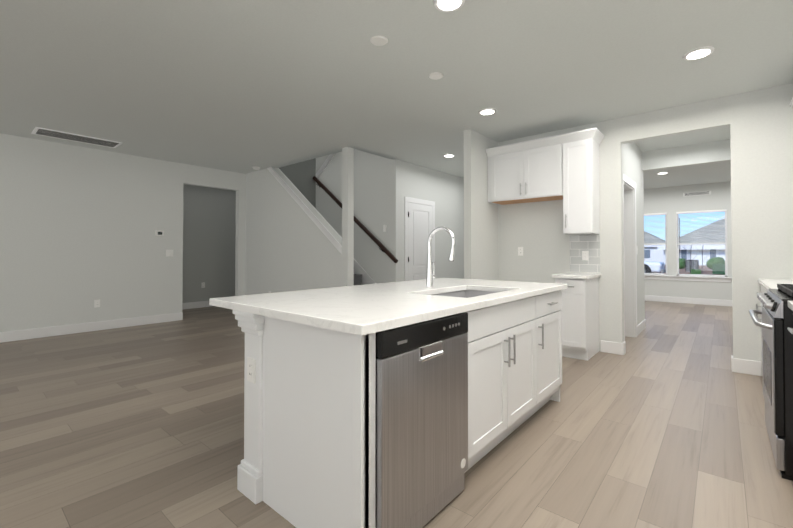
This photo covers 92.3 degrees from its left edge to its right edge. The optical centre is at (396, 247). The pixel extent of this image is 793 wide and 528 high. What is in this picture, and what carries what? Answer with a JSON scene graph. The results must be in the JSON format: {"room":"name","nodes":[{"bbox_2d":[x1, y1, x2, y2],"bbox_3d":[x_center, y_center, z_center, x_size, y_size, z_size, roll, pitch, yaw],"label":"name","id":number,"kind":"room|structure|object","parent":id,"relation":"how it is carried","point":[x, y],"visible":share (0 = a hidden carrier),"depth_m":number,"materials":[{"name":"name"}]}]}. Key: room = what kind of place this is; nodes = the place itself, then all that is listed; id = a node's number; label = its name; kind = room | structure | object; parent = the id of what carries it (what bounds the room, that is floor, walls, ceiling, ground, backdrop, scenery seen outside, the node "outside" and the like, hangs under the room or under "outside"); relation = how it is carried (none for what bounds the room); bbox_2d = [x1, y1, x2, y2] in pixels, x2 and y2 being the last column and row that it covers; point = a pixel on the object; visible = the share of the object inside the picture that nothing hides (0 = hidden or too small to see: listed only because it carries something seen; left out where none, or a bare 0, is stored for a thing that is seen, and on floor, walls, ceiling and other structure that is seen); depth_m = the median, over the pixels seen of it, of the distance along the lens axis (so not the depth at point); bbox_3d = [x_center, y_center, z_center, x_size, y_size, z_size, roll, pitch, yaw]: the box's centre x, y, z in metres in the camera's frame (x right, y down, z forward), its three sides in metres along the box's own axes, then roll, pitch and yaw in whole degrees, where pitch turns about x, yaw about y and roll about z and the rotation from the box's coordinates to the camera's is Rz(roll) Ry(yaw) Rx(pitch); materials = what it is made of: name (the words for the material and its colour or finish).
{"room":"kitchen","nodes":[
{"label":"kitchen","id":0,"kind":"room"},
{"bbox_2d":[0,301,792,527],"bbox_3d":[-0.163,1.273,4.759,11.400,0.080,15.600,-1,-1,41],"label":"floor","id":1,"kind":"structure","parent":0,"point":[660,423],"depth_m":2.38,"materials":[{"name":"beige wood"}]},
{"bbox_2d":[354,274,361,285],"bbox_3d":[-1.108,0.382,6.628,2.140,1.755,0.870,-1,-1,41],"label":"staircase","id":2,"kind":"structure","parent":1,"relation":"on","point":[357,279],"depth_m":6.72,"materials":[{"name":"grey carpet"}]},
{"bbox_2d":[229,286,566,527],"bbox_3d":[0.257,0.757,2.419,0.923,0.885,2.212,-1,-1,41],"label":"kitchen island","id":3,"kind":"object","parent":1,"relation":"on","point":[308,460],"depth_m":1.70,"materials":[{"name":"white painted wood"},{"name":"white quartz"},{"name":"brushed nickel"}]},
{"bbox_2d":[209,278,566,329],"bbox_3d":[0.169,0.298,2.522,1.170,0.035,2.250,-1,-1,41],"label":"island countertop","id":4,"kind":"structure","parent":3,"relation":"on","point":[369,306],"depth_m":1.96,"materials":[{"name":"white stone"}]},
{"bbox_2d":[425,226,454,287],"bbox_3d":[0.312,0.069,2.652,0.242,0.426,0.088,-1,-1,41],"label":"faucet","id":5,"kind":"object","parent":4,"relation":"on","point":[430,276],"visible":1,"depth_m":2.68,"materials":[{"name":"silver metal"}]},
{"bbox_2d":[433,290,497,297],"bbox_3d":[0.456,0.418,2.479,0.484,0.204,0.784,-1,-1,41],"label":"sink","id":6,"kind":"object","parent":4,"relation":"in","point":[467,293],"visible":0.04,"depth_m":2.83,"materials":[{"name":"grey metal"}]},
{"bbox_2d":[376,312,467,527],"bbox_3d":[-0.068,0.750,1.810,0.587,0.870,0.622,-1,-1,41],"label":"dishwasher","id":7,"kind":"object","parent":3,"relation":"in","point":[421,418],"visible":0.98,"depth_m":1.57,"materials":[{"name":"silver metal"}]},
{"bbox_2d":[552,273,600,360],"bbox_3d":[2.072,0.767,4.369,0.365,0.920,0.633,-1,-1,41],"label":"base cabinet","id":8,"kind":"object","parent":1,"relation":"on","point":[580,316],"visible":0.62,"depth_m":4.17,"materials":[{"name":"painted wood"},{"name":"brushed nickel"},{"name":"quartz"}]},
{"bbox_2d":[760,314,761,354],"bbox_3d":[3.504,0.769,3.211,0.596,0.883,0.534,-1,-1,41],"label":"base cabinet","id":9,"kind":"object","parent":1,"relation":"on","point":[761,314],"depth_m":3.58,"materials":[{"name":"white wood"}]},
{"bbox_2d":[758,279,792,290],"bbox_3d":[3.208,0.303,2.887,0.617,0.035,1.422,-1,-1,41],"label":"countertop","id":10,"kind":"structure","parent":9,"relation":"on","point":[767,284],"depth_m":3.14,"materials":[{"name":"white stone"}]},
{"bbox_2d":[788,301,792,310],"bbox_3d":[0.824,0.263,0.098,0.617,0.035,4.376,-1,-1,41],"label":"countertop","id":11,"kind":"structure","parent":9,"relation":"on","point":[790,303],"depth_m":1.88,"materials":[{"name":"white stone"}]},
{"bbox_2d":[749,284,792,480],"bbox_3d":[2.447,0.714,2.089,0.732,0.962,0.760,-1,-1,41],"label":"gas range","id":12,"kind":"object","parent":1,"relation":"on","point":[776,312],"visible":1,"depth_m":1.99,"materials":[{"name":"black"}]},
{"bbox_2d":[760,287,787,328],"bbox_3d":[3.081,0.762,2.716,0.596,0.883,1.008,-1,-1,41],"label":"base cabinet","id":13,"kind":"object","parent":1,"relation":"on","point":[762,288],"depth_m":3.44,"materials":[{"name":"white wood"}]},
{"bbox_2d":[0,83,792,375],"bbox_3d":[-0.147,-1.370,4.585,10.940,5.200,15.540,-1,-1,41],"label":"wall","id":14,"kind":"structure","parent":0,"point":[79,225],"depth_m":5.62,"materials":[{"name":"paint"}]},
{"bbox_2d":[94,299,99,307],"bbox_3d":[-4.482,0.841,5.707,0.010,0.116,0.072,-1,-1,41],"label":"outlet","id":15,"kind":"object","parent":14,"relation":"attached to","point":[96,302],"depth_m":5.70,"materials":[{"name":"white plastic"}]},
{"bbox_2d":[155,230,163,235],"bbox_3d":[-3.943,-0.234,6.344,0.023,0.090,0.130,-1,-1,41],"label":"thermostat","id":16,"kind":"object","parent":14,"relation":"attached to","point":[157,233],"depth_m":6.33,"materials":[{"name":"white plastic"}]},
{"bbox_2d":[165,250,172,256],"bbox_3d":[-3.848,0.096,6.460,0.010,0.116,0.120,-1,-1,41],"label":"light switch","id":17,"kind":"object","parent":14,"relation":"attached to","point":[170,253],"depth_m":6.45,"materials":[{"name":"white plastic"}]},
{"bbox_2d":[313,176,397,262],"bbox_3d":[-0.814,-0.583,6.933,2.213,1.698,0.088,-1,-1,41],"label":"handrail","id":18,"kind":"object","parent":14,"relation":"attached to","point":[392,257],"visible":0.81,"depth_m":6.67,"materials":[{"name":"brown wood"}]},
{"bbox_2d":[0,153,761,375],"bbox_3d":[-0.140,-0.588,4.582,10.700,3.637,15.320,-1,-1,41],"label":"baseboard","id":19,"kind":"structure","parent":14,"relation":"attached to","point":[632,328],"depth_m":5.58,"materials":[{"name":"white wood"}]},
{"bbox_2d":[408,202,432,280],"bbox_3d":[0.442,0.242,6.771,0.062,2.022,0.727,-1,-1,41],"label":"door","id":20,"kind":"structure","parent":14,"relation":"attached to","point":[419,223],"depth_m":6.74,"materials":[{"name":"white wood"}]},
{"bbox_2d":[518,247,522,255],"bbox_3d":[1.671,0.053,5.137,0.072,0.116,0.010,-1,-1,41],"label":"outlet","id":21,"kind":"object","parent":14,"relation":"attached to","point":[520,249],"depth_m":5.13,"materials":[{"name":"white plastic"}]},
{"bbox_2d":[486,134,561,203],"bbox_3d":[1.687,-0.959,4.914,0.963,0.708,0.342,-1,-1,41],"label":"upper cabinet","id":22,"kind":"object","parent":14,"relation":"attached to","point":[531,170],"depth_m":4.76,"materials":[{"name":"white wood"}]},
{"bbox_2d":[554,128,601,234],"bbox_3d":[2.151,-0.738,4.515,0.383,1.162,0.342,-1,-1,41],"label":"upper cabinet","id":23,"kind":"object","parent":14,"relation":"attached to","point":[564,167],"depth_m":4.37,"materials":[{"name":"white wood"}]},
{"bbox_2d":[570,234,599,272],"bbox_3d":[2.274,0.078,4.612,0.338,0.464,0.018,-1,-1,41],"label":"tile backsplash","id":24,"kind":"structure","parent":14,"relation":"attached to","point":[584,253],"depth_m":4.61,"materials":[{"name":"white tile"}]},
{"bbox_2d":[644,209,727,276],"bbox_3d":[6.513,-0.082,9.011,1.976,1.490,0.110,-1,-1,41],"label":"window","id":25,"kind":"structure","parent":14,"relation":"in","point":[700,274],"depth_m":8.83,"materials":[{"name":"white"}]},
{"bbox_2d":[644,209,726,244],"bbox_3d":[6.494,-0.442,8.995,1.960,0.765,0.040,-1,-1,41],"label":"window blinds","id":26,"kind":"object","parent":25,"relation":"attached to","point":[665,223],"visible":0.77,"depth_m":8.76,"materials":[{"name":"white plastic"}]},
{"bbox_2d":[683,191,710,195],"bbox_3d":[6.835,-1.222,8.673,0.500,0.080,0.008,-1,-1,41],"label":"air vent","id":27,"kind":"object","parent":14,"relation":"in","point":[697,193],"visible":1,"depth_m":8.66,"materials":[{"name":"white plastic"}]},
{"bbox_2d":[0,0,792,188],"bbox_3d":[-0.163,-2.763,4.816,11.400,2.568,15.600,-1,-1,41],"label":"ceiling","id":28,"kind":"structure","parent":0,"point":[242,86],"depth_m":3.27,"materials":[{"name":"paint"}]},
{"bbox_2d":[31,127,121,147],"bbox_3d":[-4.302,-1.475,5.165,0.390,0.013,0.900,-1,-1,41],"label":"ceiling vent","id":29,"kind":"object","parent":28,"relation":"in","point":[71,136],"visible":0.98,"depth_m":5.11,"materials":[{"name":"white metal"}]},
{"bbox_2d":[433,0,464,11],"bbox_3d":[0.326,-1.515,2.354,0.195,0.013,0.195,0,-1,1],"label":"recessed light","id":30,"kind":"object","parent":28,"relation":"in","point":[455,5],"depth_m":2.37,"materials":[{"name":"white plastic"}]},
{"bbox_2d":[443,154,454,156],"bbox_3d":[0.836,-1.462,6.075,0.195,0.013,0.195,-1,-1,34],"label":"recessed light","id":31,"kind":"object","parent":28,"relation":"in","point":[445,155],"depth_m":6.04,"materials":[{"name":"white plastic"}]},
{"bbox_2d":[478,108,496,114],"bbox_3d":[0.998,-1.489,4.187,0.195,0.013,0.195,0,-1,1],"label":"recessed light","id":32,"kind":"object","parent":28,"relation":"in","point":[486,111],"depth_m":4.16,"materials":[{"name":"white plastic"}]},
{"bbox_2d":[683,46,714,59],"bbox_3d":[2.349,-1.506,2.967,0.195,0.013,0.195,-1,-1,34],"label":"recessed light","id":33,"kind":"object","parent":28,"relation":"in","point":[701,52],"depth_m":2.95,"materials":[{"name":"white plastic"}]},
{"label":"outside","id":34,"kind":"structure","parent":0,"visible":0},
{"bbox_2d":[660,262,717,274],"bbox_3d":[101.195,3.276,118.263,300.000,0.200,288.700,-1,-1,41],"label":"ground","id":35,"kind":"structure","parent":34,"point":[705,271],"depth_m":30.26,"materials":[{"name":"grey concrete"}]},
{"bbox_2d":[644,232,664,261],"bbox_3d":[36.421,-1.071,75.467,30.100,7.270,14.920,-1,-1,41],"label":"house","id":36,"kind":"structure","parent":35,"relation":"on","point":[653,253],"depth_m":61.99,"materials":[{"name":"white"}]},
{"bbox_2d":[644,262,665,272],"bbox_3d":[14.310,1.117,24.622,5.000,1.600,2.120,-1,-1,41],"label":"vehicle","id":37,"kind":"object","parent":35,"relation":"on","point":[650,268],"depth_m":22.65,"materials":[{"name":"white metal"}]},
{"bbox_2d":[657,219,724,264],"bbox_3d":[49.844,-1.282,42.534,32.800,6.750,15.550,-1,-1,41],"label":"house","id":38,"kind":"structure","parent":35,"relation":"on","point":[716,248],"depth_m":45.39,"materials":[{"name":"white"}]},
{"bbox_2d":[685,260,698,271],"bbox_3d":[23.437,1.457,30.235,0.835,0.920,0.835,-1,-1,32],"label":"air conditioning unit","id":39,"kind":"object","parent":35,"relation":"on","point":[696,265],"depth_m":29.96,"materials":[{"name":"grey metal"}]},
{"bbox_2d":[691,269,700,273],"bbox_3d":[18.990,1.605,24.167,0.500,0.450,0.400,-1,-1,41],"label":"shrub","id":40,"kind":"object","parent":35,"relation":"on","point":[698,272],"depth_m":24.03,"materials":[{"name":"green plant"}]},
{"bbox_2d":[679,246,724,273],"bbox_3d":[23.922,0.849,30.308,3.857,2.174,11.884,-1,-1,41],"label":"shrubs","id":41,"kind":"object","parent":35,"relation":"on","point":[682,261],"depth_m":29.91,"materials":[{"name":"green plant"}]},
{"bbox_2d":[712,264,724,274],"bbox_3d":[22.206,1.500,26.222,0.720,0.720,0.500,-1,-1,41],"label":"shrub","id":42,"kind":"object","parent":35,"relation":"on","point":[719,266],"depth_m":26.06,"materials":[{"name":"green plant"}]}
]}

